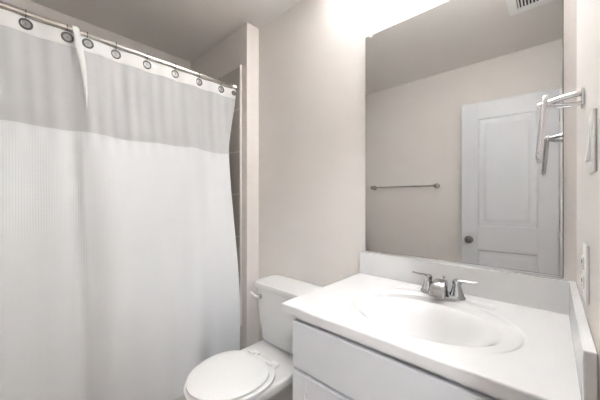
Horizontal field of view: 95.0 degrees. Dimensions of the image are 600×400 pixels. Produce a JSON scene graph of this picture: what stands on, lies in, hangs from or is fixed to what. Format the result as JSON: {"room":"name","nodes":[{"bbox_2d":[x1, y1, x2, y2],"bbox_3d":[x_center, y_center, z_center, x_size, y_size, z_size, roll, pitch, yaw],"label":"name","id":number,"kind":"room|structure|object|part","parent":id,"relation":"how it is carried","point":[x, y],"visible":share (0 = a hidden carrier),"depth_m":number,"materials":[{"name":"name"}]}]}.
{"room":"bathroom","nodes":[
{"label":"bathroom","id":0,"kind":"room"},
{"bbox_2d":[0,0,190,72],"bbox_3d":[-1.548,0.003,1.858,0.100,2.434,1.628,0,0,42],"label":"wall","id":1,"kind":"structure","parent":0,"point":[30,6],"depth_m":1.92,"materials":[{"name":"white paint"}]},
{"bbox_2d":[29,0,301,61],"bbox_3d":[-0.474,-1.264,0.258,3.847,0.100,2.940,0,0,42],"label":"ceiling","id":2,"kind":"structure","parent":0,"point":[183,29],"depth_m":1.82,"materials":[{"name":"white paint"}]},
{"bbox_2d":[191,22,258,349],"bbox_3d":[-0.631,0.003,2.258,0.913,2.434,0.201,0,0,42],"label":"wall","id":3,"kind":"structure","parent":0,"point":[241,47],"depth_m":1.92,"materials":[{"name":"white paint"}]},
{"bbox_2d":[216,66,238,272],"bbox_3d":[-1.204,-0.043,1.610,0.744,1.787,1.528,0,0,42],"label":"tiled wall","id":4,"kind":"structure","parent":0,"point":[231,77],"depth_m":1.95,"materials":[{"name":"tile"}]},
{"bbox_2d":[0,1,237,90],"bbox_3d":[-0.965,-0.793,1.391,0.052,0.052,1.508,0,0,42],"label":"shower rod","id":5,"kind":"object","parent":4,"relation":"attached to","point":[3,5],"visible":0.86,"depth_m":1.37,"materials":[{"name":"white metal"}]},
{"bbox_2d":[0,8,239,399],"bbox_3d":[-0.911,0.159,1.372,0.144,1.937,1.452,0,0,42],"label":"shower curtain","id":6,"kind":"object","parent":5,"relation":"hanging from","point":[119,275],"visible":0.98,"depth_m":1.32,"materials":[{"name":"fabric"}]},
{"bbox_3d":[-0.939,-0.514,1.395,0.044,0.409,1.450,0,0,43],"label":"sheer panel","id":7,"kind":"part","parent":6,"relation":"part of","materials":[{"name":"white fabric"}]},
{"bbox_2d":[239,65,241,325],"bbox_3d":[-0.925,-0.031,1.355,0.011,1.812,1.528,0,0,42],"label":"trim","id":8,"kind":"structure","parent":4,"relation":"attached to","point":[240,66],"depth_m":1.91,"materials":[{"name":"white tile"}]},
{"bbox_2d":[259,0,576,340],"bbox_3d":[0.357,0.003,1.423,1.712,2.434,0.100,0,0,42],"label":"wall","id":9,"kind":"structure","parent":0,"point":[312,54],"depth_m":1.56,"materials":[{"name":"white paint"}]},
{"bbox_2d":[365,0,563,278],"bbox_3d":[0.589,-0.282,1.131,0.715,1.074,0.015,0,0,42],"label":"wall mirror","id":10,"kind":"object","parent":9,"relation":"attached to","point":[454,89],"visible":1,"depth_m":1.07,"materials":[{"name":"grey mirror"}]},
{"bbox_2d":[360,251,575,314],"bbox_3d":[0.588,0.312,1.127,0.769,0.108,0.020,0,0,43],"label":"backsplash","id":11,"kind":"structure","parent":9,"relation":"attached to","point":[538,292],"depth_m":1.02,"materials":[{"name":"white stone"}]},
{"bbox_2d":[577,0,599,399],"bbox_3d":[0.367,0.003,0.240,0.100,2.434,1.630,0,0,42],"label":"wall","id":12,"kind":"structure","parent":0,"point":[588,11],"depth_m":0.58,"materials":[{"name":"white paint"}]},
{"bbox_2d":[536,87,584,163],"bbox_3d":[0.655,-0.183,0.695,0.089,0.169,0.154,0,0,42],"label":"towel ring","id":13,"kind":"object","parent":12,"relation":"attached to","point":[545,104],"visible":1,"depth_m":0.67,"materials":[{"name":"silver metal"}]},
{"bbox_3d":[0.654,-0.248,0.696,0.083,0.036,0.017,0,0,43],"label":"post","id":14,"kind":"part","parent":13,"relation":"part of","materials":[{"name":"silver metal"}]},
{"bbox_3d":[0.686,-0.247,0.667,0.005,0.042,0.042,0,0,42],"label":"wall plate","id":15,"kind":"part","parent":13,"relation":"part of","materials":[{"name":"silver metal"}]},
{"bbox_2d":[581,242,588,304],"bbox_3d":[0.625,0.158,0.604,0.009,0.124,0.072,0,0,42],"label":"wall outlet","id":16,"kind":"object","parent":12,"relation":"attached to","point":[585,257],"visible":1,"depth_m":0.58,"materials":[{"name":"white plastic"}]},
{"bbox_2d":[581,255,584,269],"bbox_3d":[0.624,0.137,0.606,0.004,0.028,0.032,0,0,43],"label":"receptacle","id":17,"kind":"object","parent":16,"relation":"attached to","point":[583,256],"depth_m":0.60,"materials":[{"name":"grey plastic"}]},
{"bbox_2d":[581,274,584,288],"bbox_3d":[0.624,0.179,0.606,0.004,0.028,0.032,0,0,43],"label":"receptacle","id":18,"kind":"object","parent":16,"relation":"attached to","point":[583,275],"depth_m":0.60,"materials":[{"name":"grey plastic"}]},
{"bbox_2d":[584,108,596,174],"bbox_3d":[0.537,-0.105,0.509,0.012,0.112,0.072,0,0,42],"label":"light switch","id":19,"kind":"object","parent":12,"relation":"attached to","point":[591,152],"visible":1,"depth_m":0.48,"materials":[{"name":"white plastic"}]},
{"bbox_3d":[0.539,-0.105,0.507,0.005,0.112,0.072,0,0,42],"label":"plate","id":20,"kind":"part","parent":19,"relation":"part of","materials":[{"name":"white plastic"}]},
{"bbox_3d":[-0.474,1.270,0.258,3.847,0.100,2.940,0,0,43],"label":"floor","id":21,"kind":"structure","parent":0,"visible":0},
{"bbox_2d":[174,395,184,399],"bbox_3d":[-1.200,1.036,1.607,0.728,0.368,1.504,0,0,42],"label":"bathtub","id":22,"kind":"object","parent":21,"relation":"on","point":[181,397],"visible":0.02,"depth_m":1.62,"materials":[{"name":"white ceramic"}]},
{"bbox_2d":[184,275,321,399],"bbox_3d":[-0.226,0.851,1.389,0.452,0.738,0.704,0,0,42],"label":"toilet","id":23,"kind":"object","parent":21,"relation":"on","point":[262,370],"visible":0.8,"depth_m":1.36,"materials":[{"name":"white ceramic"}]},
{"bbox_3d":[-0.336,0.802,1.269,0.354,0.026,0.358,0,0,43],"label":"seat lid","id":24,"kind":"part","parent":23,"relation":"part of","materials":[{"name":"white plastic"}]},
{"bbox_3d":[-0.327,0.827,1.279,0.372,0.022,0.405,0,0,43],"label":"seat","id":25,"kind":"part","parent":23,"relation":"part of","materials":[{"name":"white plastic"}]},
{"bbox_3d":[-0.228,1.029,1.387,0.368,0.382,0.693,0,0,43],"label":"bowl","id":26,"kind":"part","parent":23,"relation":"part of","materials":[{"name":"white ceramic"}]},
{"bbox_3d":[-0.055,0.679,1.575,0.430,0.318,0.188,0,0,43],"label":"tank","id":27,"kind":"part","parent":23,"relation":"part of","materials":[{"name":"white ceramic"}]},
{"bbox_3d":[-0.058,0.500,1.572,0.452,0.037,0.208,0,0,43],"label":"tank lid","id":28,"kind":"part","parent":23,"relation":"part of","materials":[{"name":"white ceramic"}]},
{"bbox_2d":[293,317,502,399],"bbox_3d":[0.415,0.808,0.915,0.724,0.823,0.538,0,0,42],"label":"vanity cabinet","id":29,"kind":"object","parent":21,"relation":"on","point":[328,365],"visible":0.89,"depth_m":0.79,"materials":[{"name":"grey paint"}]},
{"bbox_3d":[0.109,0.852,0.843,0.350,0.527,0.019,0,0,43],"label":"cabinet door","id":30,"kind":"part","parent":29,"relation":"part of","materials":[{"name":"grey paint"}]},
{"bbox_2d":[281,251,597,399],"bbox_3d":[0.405,0.384,0.927,0.769,0.252,0.562,0,0,42],"label":"countertop","id":31,"kind":"structure","parent":29,"relation":"on","point":[514,336],"depth_m":0.85,"materials":[{"name":"white stone"}]},
{"bbox_2d":[412,271,477,300],"bbox_3d":[0.526,0.328,1.032,0.230,0.074,0.103,0,0,42],"label":"sink faucet","id":32,"kind":"object","parent":31,"relation":"on","point":[438,287],"visible":1,"depth_m":1.01,"materials":[{"name":"silver metal"}]},
{"bbox_3d":[0.484,0.299,1.104,0.070,0.016,0.020,0,0,45],"label":"lever","id":33,"kind":"part","parent":32,"relation":"part of","materials":[{"name":"silver metal"}]},
{"bbox_3d":[0.505,0.322,1.083,0.048,0.062,0.048,0,0,43],"label":"handle","id":34,"kind":"part","parent":32,"relation":"part of","materials":[{"name":"silver metal"}]},
{"bbox_3d":[0.526,0.325,1.031,0.058,0.058,0.101,0,0,43],"label":"spout","id":35,"kind":"part","parent":32,"relation":"part of","materials":[{"name":"silver metal"}]},
{"bbox_3d":[0.542,0.357,1.049,0.158,0.015,0.056,0,0,43],"label":"plate","id":36,"kind":"part","parent":32,"relation":"part of","materials":[{"name":"silver metal"}]},
{"bbox_3d":[0.579,0.322,1.016,0.048,0.062,0.048,0,0,43],"label":"handle","id":37,"kind":"part","parent":32,"relation":"part of","materials":[{"name":"silver metal"}]},
{"bbox_3d":[0.602,0.299,0.996,0.070,0.016,0.020,0,0,40],"label":"lever","id":38,"kind":"part","parent":32,"relation":"part of","materials":[{"name":"silver metal"}]}
]}

